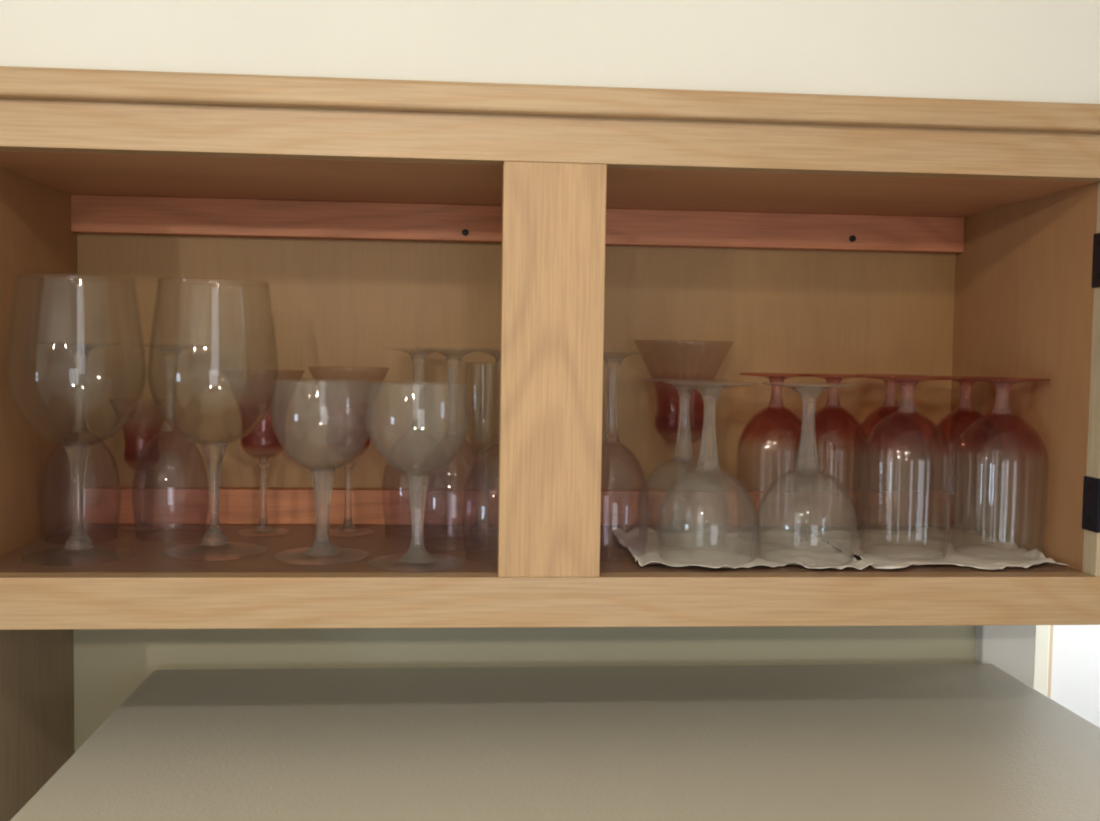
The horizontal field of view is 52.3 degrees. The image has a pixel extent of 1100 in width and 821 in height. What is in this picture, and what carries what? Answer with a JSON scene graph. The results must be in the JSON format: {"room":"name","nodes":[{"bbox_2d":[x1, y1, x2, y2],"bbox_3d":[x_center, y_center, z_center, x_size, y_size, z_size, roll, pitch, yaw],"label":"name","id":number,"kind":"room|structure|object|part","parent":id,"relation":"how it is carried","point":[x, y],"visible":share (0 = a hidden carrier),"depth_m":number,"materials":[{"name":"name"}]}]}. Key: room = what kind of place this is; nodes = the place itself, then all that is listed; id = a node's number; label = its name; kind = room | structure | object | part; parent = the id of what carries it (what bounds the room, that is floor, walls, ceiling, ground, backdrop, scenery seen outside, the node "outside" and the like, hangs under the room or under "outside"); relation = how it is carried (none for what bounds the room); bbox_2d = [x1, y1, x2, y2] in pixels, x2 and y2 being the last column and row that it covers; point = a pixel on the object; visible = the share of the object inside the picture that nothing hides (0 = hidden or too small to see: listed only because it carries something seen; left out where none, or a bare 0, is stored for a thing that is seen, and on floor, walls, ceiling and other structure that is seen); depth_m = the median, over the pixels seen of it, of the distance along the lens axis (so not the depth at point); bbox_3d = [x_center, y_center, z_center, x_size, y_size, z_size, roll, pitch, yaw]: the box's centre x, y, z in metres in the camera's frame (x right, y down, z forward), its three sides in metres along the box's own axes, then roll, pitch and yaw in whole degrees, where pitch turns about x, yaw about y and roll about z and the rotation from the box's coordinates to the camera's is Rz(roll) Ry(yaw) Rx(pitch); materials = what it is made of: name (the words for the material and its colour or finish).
{"room":"kitchen","nodes":[
{"label":"kitchen","id":0,"kind":"room"},
{"bbox_2d":[73,625,975,752],"bbox_3d":[-0.809,0.720,1.144,2.591,2.438,0.114,1,3,-5],"label":"wall","id":1,"kind":"structure","parent":0,"point":[110,665],"depth_m":1.12,"materials":[{"name":"grey paint"}]},
{"bbox_2d":[0,66,1099,629],"bbox_3d":[-0.072,-0.034,0.768,1.414,0.399,0.669,1,3,-5],"label":"upper cabinet","id":2,"kind":"object","parent":1,"relation":"attached to","point":[555,228],"visible":0.93,"depth_m":0.97,"materials":[{"name":"brown wood"}]},
{"bbox_3d":[-0.446,-0.041,0.938,0.015,0.338,0.249,1,3,-5],"label":"panel","id":3,"kind":"part","parent":2,"relation":"part of","materials":[{"name":"beige laminate"}]},
{"bbox_2d":[5,273,145,565],"bbox_3d":[-0.374,0.006,0.886,0.103,0.222,0.103,1,3,-5],"label":"wine glass","id":4,"kind":"object","parent":2,"relation":"on","point":[77,453],"visible":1,"depth_m":0.88,"materials":[{"name":"clear glass"}]},
{"bbox_2d":[5,273,145,446],"bbox_3d":[-0.373,-0.038,0.884,0.103,0.134,0.103,1,3,-5],"label":"bowl","id":5,"kind":"object","parent":4,"relation":"on","point":[71,444],"depth_m":0.88,"materials":[{"name":"clear glass"}]},
{"bbox_3d":[-0.375,0.068,0.889,0.021,0.082,0.021,1,3,-5],"label":"stem","id":6,"kind":"part","parent":4,"relation":"part of","materials":[{"name":"clear glass"}]},
{"bbox_2d":[39,342,121,543],"bbox_3d":[-0.406,0.026,0.969,0.067,0.171,0.067,3,4,32],"label":"glass","id":7,"kind":"object","parent":2,"relation":"on","point":[80,354],"visible":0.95,"depth_m":0.96,"materials":[{"name":"clear glass"}]},
{"bbox_3d":[-0.406,-0.019,0.967,0.028,0.073,0.028,1,3,-5],"label":"stem","id":8,"kind":"part","parent":7,"relation":"part of","materials":[{"name":"clear glass"}]},
{"bbox_2d":[40,430,121,543],"bbox_3d":[-0.407,0.064,0.971,0.066,0.096,0.066,1,3,-5],"label":"bowl","id":9,"kind":"object","parent":7,"relation":"on","point":[74,431],"depth_m":0.96,"materials":[{"name":"clear glass"}]},
{"bbox_2d":[109,398,163,531],"bbox_3d":[-0.374,0.050,1.026,0.056,0.120,0.056,1,3,-5],"label":"glass","id":10,"kind":"object","parent":2,"relation":"on","point":[141,476],"visible":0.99,"depth_m":1.03,"materials":[{"name":"clear glass"}]},
{"bbox_2d":[109,398,163,468],"bbox_3d":[-0.374,0.022,1.025,0.056,0.065,0.056,1,3,-5],"label":"bowl","id":11,"kind":"object","parent":10,"relation":"on","point":[145,467],"depth_m":1.03,"materials":[{"name":"red glass"}]},
{"bbox_3d":[-0.375,0.080,1.028,0.012,0.053,0.012,1,3,-5],"label":"stem","id":12,"kind":"part","parent":10,"relation":"part of","materials":[{"name":"clear glass"}]},
{"bbox_2d":[130,343,208,540],"bbox_3d":[-0.335,0.026,0.990,0.067,0.171,0.067,-2,4,-41],"label":"glass","id":13,"kind":"object","parent":2,"relation":"on","point":[170,354],"visible":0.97,"depth_m":0.98,"materials":[{"name":"clear glass"}]},
{"bbox_2d":[132,431,208,540],"bbox_3d":[-0.336,0.064,0.992,0.066,0.096,0.066,1,3,-5],"label":"bowl","id":14,"kind":"object","parent":13,"relation":"on","point":[159,431],"depth_m":0.99,"materials":[{"name":"clear glass"}]},
{"bbox_3d":[-0.335,-0.019,0.988,0.028,0.073,0.028,1,3,-5],"label":"stem","id":15,"kind":"part","parent":13,"relation":"part of","materials":[{"name":"clear glass"}]},
{"bbox_2d":[148,277,278,560],"bbox_3d":[-0.274,0.006,0.915,0.103,0.222,0.103,2,3,28],"label":"wine glass","id":16,"kind":"object","parent":2,"relation":"on","point":[214,451],"visible":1,"depth_m":0.91,"materials":[{"name":"clear glass"}]},
{"bbox_2d":[148,277,278,444],"bbox_3d":[-0.274,-0.038,0.912,0.103,0.134,0.103,2,3,28],"label":"bowl","id":17,"kind":"object","parent":16,"relation":"on","point":[208,442],"depth_m":0.91,"materials":[{"name":"clear glass"}]},
{"bbox_3d":[-0.275,0.069,0.918,0.021,0.082,0.021,2,3,28],"label":"stem","id":18,"kind":"part","parent":16,"relation":"part of","materials":[{"name":"clear glass"}]},
{"bbox_2d":[222,369,304,536],"bbox_3d":[-0.260,0.037,1.014,0.073,0.148,0.073,1,3,-5],"label":"glass","id":19,"kind":"object","parent":2,"relation":"on","point":[263,466],"visible":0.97,"depth_m":1.01,"materials":[{"name":"clear glass"}]},
{"bbox_3d":[-0.260,0.075,1.016,0.016,0.066,0.016,1,3,-5],"label":"stem","id":20,"kind":"part","parent":19,"relation":"part of","materials":[{"name":"clear glass"}]},
{"bbox_2d":[222,369,304,458],"bbox_3d":[-0.259,0.004,1.013,0.073,0.081,0.073,1,3,-5],"label":"bowl","id":21,"kind":"object","parent":19,"relation":"on","point":[222,369],"depth_m":1.01,"materials":[{"name":"red glass"}]},
{"bbox_2d":[271,379,373,564],"bbox_3d":[-0.183,0.047,0.904,0.081,0.143,0.081,0,3,-16],"label":"goblet","id":22,"kind":"object","parent":2,"relation":"on","point":[322,477],"visible":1,"depth_m":0.90,"materials":[{"name":"clear glass"}]},
{"bbox_3d":[-0.184,0.081,0.905,0.029,0.069,0.029,1,3,6],"label":"stem","id":23,"kind":"part","parent":22,"relation":"part of","materials":[{"name":"clear glass"}]},
{"bbox_2d":[271,379,373,470],"bbox_3d":[-0.183,0.012,0.902,0.081,0.074,0.081,0,3,-16],"label":"bowl","id":24,"kind":"object","parent":22,"relation":"on","point":[323,467],"depth_m":0.90,"materials":[{"name":"clear glass"}]},
{"bbox_2d":[308,366,389,536],"bbox_3d":[-0.184,0.036,1.020,0.073,0.152,0.073,1,3,-5],"label":"glass","id":25,"kind":"object","parent":2,"relation":"on","point":[348,524],"visible":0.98,"depth_m":1.02,"materials":[{"name":"clear glass"}]},
{"bbox_3d":[-0.184,0.075,1.022,0.016,0.068,0.016,1,3,-5],"label":"stem","id":26,"kind":"part","parent":25,"relation":"part of","materials":[{"name":"clear glass"}]},
{"bbox_2d":[308,366,389,457],"bbox_3d":[-0.183,0.002,1.019,0.073,0.083,0.073,1,3,-5],"label":"bowl","id":27,"kind":"object","parent":25,"relation":"on","point":[343,454],"depth_m":1.02,"materials":[{"name":"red glass"}]},
{"bbox_2d":[366,381,469,572],"bbox_3d":[-0.104,0.049,0.879,0.081,0.143,0.081,-1,4,-33],"label":"goblet","id":28,"kind":"object","parent":2,"relation":"on","point":[417,480],"visible":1,"depth_m":0.88,"materials":[{"name":"clear glass"}]},
{"bbox_3d":[-0.104,0.084,0.881,0.029,0.069,0.029,0,3,-11],"label":"stem","id":29,"kind":"part","parent":28,"relation":"part of","materials":[{"name":"clear glass"}]},
{"bbox_2d":[366,381,469,475],"bbox_3d":[-0.103,0.015,0.878,0.081,0.074,0.081,-1,4,-33],"label":"bowl","id":30,"kind":"object","parent":28,"relation":"on","point":[412,472],"depth_m":0.88,"materials":[{"name":"clear glass"}]},
{"bbox_2d":[381,347,454,536],"bbox_3d":[-0.122,0.027,1.035,0.067,0.171,0.067,3,4,32],"label":"glass","id":31,"kind":"object","parent":2,"relation":"on","point":[418,358],"visible":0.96,"depth_m":1.03,"materials":[{"name":"clear glass"}]},
{"bbox_2d":[381,430,452,536],"bbox_3d":[-0.123,0.065,1.037,0.066,0.096,0.066,1,3,-5],"label":"bowl","id":32,"kind":"object","parent":31,"relation":"on","point":[421,431],"depth_m":1.03,"materials":[{"name":"clear glass"}]},
{"bbox_3d":[-0.122,-0.018,1.033,0.028,0.073,0.028,1,3,-5],"label":"stem","id":33,"kind":"part","parent":31,"relation":"part of","materials":[{"name":"clear glass"}]},
{"bbox_2d":[416,347,490,550],"bbox_3d":[-0.084,0.032,0.964,0.067,0.171,0.067,-2,4,-41],"label":"glass","id":34,"kind":"object","parent":2,"relation":"on","point":[453,359],"visible":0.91,"depth_m":0.96,"materials":[{"name":"clear glass"}]},
{"bbox_3d":[-0.083,-0.014,0.962,0.028,0.073,0.028,1,3,-5],"label":"stem","id":35,"kind":"part","parent":34,"relation":"part of","materials":[{"name":"clear glass"}]},
{"bbox_2d":[419,436,489,550],"bbox_3d":[-0.084,0.069,0.966,0.066,0.096,0.066,1,3,-5],"label":"bowl","id":36,"kind":"object","parent":34,"relation":"on","point":[447,437],"depth_m":0.97,"materials":[{"name":"clear glass"}]},
{"bbox_2d":[452,362,497,534],"bbox_3d":[-0.063,0.034,1.046,0.054,0.158,0.054,1,3,-5],"label":"glass","id":37,"kind":"object","parent":2,"relation":"on","point":[481,522],"visible":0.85,"depth_m":1.04,"materials":[{"name":"clear glass"}]},
{"bbox_3d":[-0.064,0.073,1.048,0.020,0.073,0.020,1,3,-5],"label":"stem","id":38,"kind":"part","parent":37,"relation":"part of","materials":[{"name":"clear glass"}]},
{"bbox_2d":[464,362,497,451],"bbox_3d":[-0.063,-0.003,1.044,0.035,0.084,0.035,1,3,-5],"label":"bowl","id":39,"kind":"object","parent":37,"relation":"on","point":[478,450],"depth_m":1.04,"materials":[{"name":"clear glass"}]},
{"bbox_2d":[462,348,499,563],"bbox_3d":[-0.038,0.035,0.911,0.067,0.171,0.067,3,4,32],"label":"glass","id":40,"kind":"object","parent":2,"relation":"on","point":[496,354],"visible":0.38,"depth_m":0.91,"materials":[{"name":"clear glass"}]},
{"bbox_2d":[462,443,498,563],"bbox_3d":[-0.039,0.072,0.913,0.066,0.096,0.066,1,3,-5],"label":"bowl","id":41,"kind":"object","parent":40,"relation":"on","point":[491,443],"depth_m":0.91,"materials":[{"name":"clear glass"}]},
{"bbox_3d":[-0.038,-0.011,0.908,0.028,0.073,0.028,1,3,-5],"label":"stem","id":42,"kind":"part","parent":40,"relation":"part of","materials":[{"name":"clear glass"}]},
{"bbox_3d":[-0.021,-0.043,1.102,0.888,0.338,0.010,1,3,-5],"label":"panel","id":43,"kind":"part","parent":2,"relation":"part of","materials":[{"name":"beige laminate"}]},
{"bbox_3d":[-0.018,-0.179,1.081,0.857,0.034,0.018,1,3,-5],"label":"hanging rail","id":44,"kind":"part","parent":2,"relation":"part of","materials":[{"name":"red wood"}]},
{"bbox_3d":[-0.022,0.094,1.095,0.857,0.034,0.018,1,3,-5],"label":"hanging rail","id":45,"kind":"part","parent":2,"relation":"part of","materials":[{"name":"red wood"}]},
{"bbox_3d":[-0.009,-0.198,0.965,0.857,0.015,0.249,1,3,-5],"label":"panel","id":46,"kind":"part","parent":2,"relation":"part of","materials":[{"name":"beige laminate"}]},
{"bbox_3d":[0.002,-0.206,0.830,0.934,0.047,0.019,1,3,-5],"label":"rail","id":47,"kind":"part","parent":2,"relation":"part of","materials":[{"name":"brown wood"}]},
{"bbox_3d":[0.004,-0.225,0.813,0.938,0.020,0.013,1,3,-5],"label":"moulding","id":48,"kind":"part","parent":2,"relation":"part of","materials":[{"name":"brown wood"}]},
{"bbox_3d":[-0.003,0.143,0.849,0.934,0.038,0.019,1,3,-5],"label":"rail","id":49,"kind":"part","parent":2,"relation":"part of","materials":[{"name":"brown wood"}]},
{"bbox_2d":[603,350,653,560],"bbox_3d":[0.051,0.035,0.929,0.067,0.171,0.067,3,4,32],"label":"glass","id":50,"kind":"object","parent":2,"relation":"on","point":[613,362],"visible":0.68,"depth_m":0.92,"materials":[{"name":"clear glass"}]},
{"bbox_3d":[0.052,-0.010,0.927,0.028,0.073,0.028,1,3,-5],"label":"stem","id":51,"kind":"part","parent":50,"relation":"part of","materials":[{"name":"clear glass"}]},
{"bbox_2d":[603,443,649,560],"bbox_3d":[0.051,0.073,0.931,0.066,0.096,0.066,1,3,-5],"label":"bowl","id":52,"kind":"object","parent":50,"relation":"on","point":[603,443],"depth_m":0.93,"materials":[{"name":"clear glass"}]},
{"bbox_2d":[634,340,733,532],"bbox_3d":[0.125,0.024,1.063,0.094,0.181,0.094,1,3,-5],"label":"glass","id":53,"kind":"object","parent":2,"relation":"on","point":[679,522],"visible":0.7,"depth_m":1.06,"materials":[{"name":"clear glass"}]},
{"bbox_3d":[0.124,0.071,1.066,0.020,0.081,0.020,1,3,-5],"label":"stem","id":54,"kind":"part","parent":53,"relation":"part of","materials":[{"name":"clear glass"}]},
{"bbox_2d":[634,340,733,443],"bbox_3d":[0.126,-0.017,1.061,0.094,0.098,0.094,1,3,-5],"label":"bowl","id":55,"kind":"object","parent":53,"relation":"on","point":[634,340],"depth_m":1.06,"materials":[{"name":"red glass"}]},
{"bbox_2d":[612,526,872,569],"bbox_3d":[0.156,0.117,0.954,0.186,0.008,0.180,1,3,-5],"label":"paper towel","id":56,"kind":"object","parent":2,"relation":"on","point":[714,557],"visible":0.99,"depth_m":0.96,"materials":[{"name":"white paper"}]},
{"bbox_2d":[637,378,728,547],"bbox_3d":[0.118,0.044,0.990,0.081,0.143,0.081,0,3,-22],"label":"goblet","id":57,"kind":"object","parent":56,"relation":"on","point":[683,452],"visible":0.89,"depth_m":0.98,"materials":[{"name":"clear glass"}]},
{"bbox_2d":[637,459,728,547],"bbox_3d":[0.117,0.079,0.992,0.081,0.074,0.081,0,3,-22],"label":"bowl","id":58,"kind":"object","parent":57,"relation":"on","point":[677,460],"depth_m":0.98,"materials":[{"name":"clear glass"}]},
{"bbox_3d":[0.119,0.009,0.988,0.029,0.069,0.029,-2,4,-44],"label":"stem","id":59,"kind":"part","parent":57,"relation":"part of","materials":[{"name":"clear glass"}]},
{"bbox_2d":[657,380,757,565],"bbox_3d":[0.128,0.048,0.908,0.081,0.143,0.081,0,3,-10],"label":"goblet","id":60,"kind":"object","parent":56,"relation":"on","point":[708,460],"visible":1,"depth_m":0.90,"materials":[{"name":"clear glass"}]},
{"bbox_2d":[657,469,757,565],"bbox_3d":[0.128,0.083,0.910,0.081,0.074,0.081,0,3,-10],"label":"bowl","id":61,"kind":"object","parent":60,"relation":"on","point":[701,470],"depth_m":0.90,"materials":[{"name":"clear glass"}]},
{"bbox_3d":[0.129,0.014,0.906,0.029,0.069,0.029,-1,4,-33],"label":"stem","id":62,"kind":"part","parent":60,"relation":"part of","materials":[{"name":"clear glass"}]},
{"bbox_2d":[736,373,812,543],"bbox_3d":[0.203,0.041,1.011,0.068,0.149,0.068,0,3,-16],"label":"goblet","id":63,"kind":"object","parent":56,"relation":"on","point":[776,401],"visible":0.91,"depth_m":1.00,"materials":[{"name":"red glass"}]},
{"bbox_3d":[0.204,-0.017,1.008,0.019,0.028,0.019,0,3,-16],"label":"stem","id":64,"kind":"part","parent":63,"relation":"part of","materials":[{"name":"pink glass"}]},
{"bbox_2d":[755,382,857,565],"bbox_3d":[0.210,0.049,0.915,0.081,0.143,0.081,-1,3,-27],"label":"goblet","id":65,"kind":"object","parent":56,"relation":"on","point":[807,459],"visible":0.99,"depth_m":0.91,"materials":[{"name":"clear glass"}]},
{"bbox_2d":[755,469,856,565],"bbox_3d":[0.210,0.084,0.916,0.081,0.074,0.081,-1,3,-27],"label":"bowl","id":66,"kind":"object","parent":65,"relation":"on","point":[811,471],"depth_m":0.91,"materials":[{"name":"clear glass"}]},
{"bbox_3d":[0.211,0.015,0.913,0.029,0.069,0.029,1,3,-5],"label":"stem","id":67,"kind":"part","parent":65,"relation":"part of","materials":[{"name":"clear glass"}]},
{"bbox_2d":[852,374,926,534],"bbox_3d":[0.324,0.040,1.071,0.068,0.149,0.068,0,3,-19],"label":"goblet","id":68,"kind":"object","parent":2,"relation":"in","point":[890,400],"visible":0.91,"depth_m":1.06,"materials":[{"name":"red glass"}]},
{"bbox_3d":[0.325,-0.018,1.068,0.019,0.028,0.019,0,3,-19],"label":"stem","id":69,"kind":"part","parent":68,"relation":"part of","materials":[{"name":"pink glass"}]},
{"bbox_2d":[807,527,1066,569],"bbox_3d":[0.331,0.119,0.976,0.167,0.008,0.185,1,3,-5],"label":"paper towel","id":70,"kind":"object","parent":2,"relation":"on","point":[1012,557],"visible":1,"depth_m":0.98,"materials":[{"name":"white paper"}]},
{"bbox_2d":[794,373,869,539],"bbox_3d":[0.262,0.041,1.041,0.068,0.149,0.068,1,3,-5],"label":"goblet","id":71,"kind":"object","parent":70,"relation":"on","point":[833,397],"visible":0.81,"depth_m":1.03,"materials":[{"name":"red glass"}]},
{"bbox_3d":[0.263,-0.017,1.038,0.019,0.028,0.019,1,3,-5],"label":"stem","id":72,"kind":"part","parent":71,"relation":"part of","materials":[{"name":"pink glass"}]},
{"bbox_2d":[858,375,954,559],"bbox_3d":[0.300,0.046,0.945,0.075,0.149,0.075,0,3,-10],"label":"goblet","id":73,"kind":"object","parent":70,"relation":"on","point":[907,407],"visible":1,"depth_m":0.94,"materials":[{"name":"red glass"}]},
{"bbox_3d":[0.301,-0.012,0.942,0.021,0.028,0.021,0,3,-10],"label":"stem","id":74,"kind":"part","parent":73,"relation":"part of","materials":[{"name":"pink glass"}]},
{"bbox_2d":[924,376,1004,544],"bbox_3d":[0.379,0.043,1.025,0.068,0.149,0.068,0,3,-10],"label":"goblet","id":75,"kind":"object","parent":70,"relation":"on","point":[966,386],"visible":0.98,"depth_m":1.02,"materials":[{"name":"red glass"}]},
{"bbox_3d":[0.380,-0.014,1.022,0.019,0.028,0.019,0,3,-10],"label":"stem","id":76,"kind":"part","parent":75,"relation":"part of","materials":[{"name":"pink glass"}]},
{"bbox_2d":[952,377,1050,559],"bbox_3d":[0.382,0.047,0.950,0.075,0.149,0.075,0,3,-22],"label":"goblet","id":77,"kind":"object","parent":70,"relation":"on","point":[1002,387],"visible":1,"depth_m":0.94,"materials":[{"name":"red glass"}]},
{"bbox_3d":[0.383,-0.011,0.947,0.021,0.028,0.021,0,3,-22],"label":"stem","id":78,"kind":"part","parent":77,"relation":"part of","materials":[{"name":"pink glass"}]},
{"bbox_3d":[0.424,-0.032,1.008,0.015,0.338,0.249,1,3,-5],"label":"panel","id":79,"kind":"part","parent":2,"relation":"part of","materials":[{"name":"beige laminate"}]},
{"bbox_2d":[974,625,1035,688],"bbox_3d":[0.458,0.935,1.190,0.057,2.042,0.018,1,3,-5],"label":"wall","id":80,"kind":"structure","parent":1,"relation":"attached to","point":[1010,648],"depth_m":1.15,"materials":[{"name":"white paint"}]},
{"bbox_2d":[0,0,1099,103],"bbox_3d":[-0.804,-0.367,0.889,2.535,0.241,0.277,1,3,-5],"label":"wall","id":81,"kind":"structure","parent":0,"point":[1000,50],"depth_m":0.82,"materials":[{"name":"beige paint"}]},
{"bbox_2d":[1051,625,1099,727],"bbox_3d":[0.888,0.706,1.910,1.016,2.438,0.102,1,3,-5],"label":"window","id":82,"kind":"structure","parent":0,"point":[1075,675],"depth_m":1.84,"materials":[{"name":"white paint"}]},
{"bbox_2d":[1034,625,1049,695],"bbox_3d":[0.780,0.879,1.845,0.037,2.096,0.028,1,3,-5],"label":"trim","id":83,"kind":"structure","parent":82,"relation":"attached to","point":[1042,631],"depth_m":1.81,"materials":[{"name":"beige paint"}]},
{"bbox_2d":[1047,625,1052,698],"bbox_3d":[0.803,0.879,1.852,0.010,2.096,0.018,1,3,-5],"label":"trim","id":84,"kind":"structure","parent":82,"relation":"attached to","point":[1051,626],"depth_m":1.82,"materials":[{"name":"beige paint"}]},
{"bbox_3d":[-0.230,2.047,-0.225,3.556,0.051,4.318,1,3,-5],"label":"floor","id":85,"kind":"structure","parent":0,"visible":0},
{"bbox_2d":[0,629,73,820],"bbox_3d":[-0.481,1.049,1.025,0.029,1.803,0.208,1,3,-5],"label":"end panel","id":86,"kind":"object","parent":85,"relation":"on","point":[37,666],"visible":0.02,"depth_m":0.98,"materials":[{"name":"brown wood"}]},
{"bbox_2d":[10,664,1099,820],"bbox_3d":[0.052,1.121,0.767,0.834,1.702,0.770,1,3,-5],"label":"refrigerator","id":87,"kind":"object","parent":85,"relation":"on","point":[870,742],"visible":1,"depth_m":0.87,"materials":[{"name":"white metal"}]}
]}

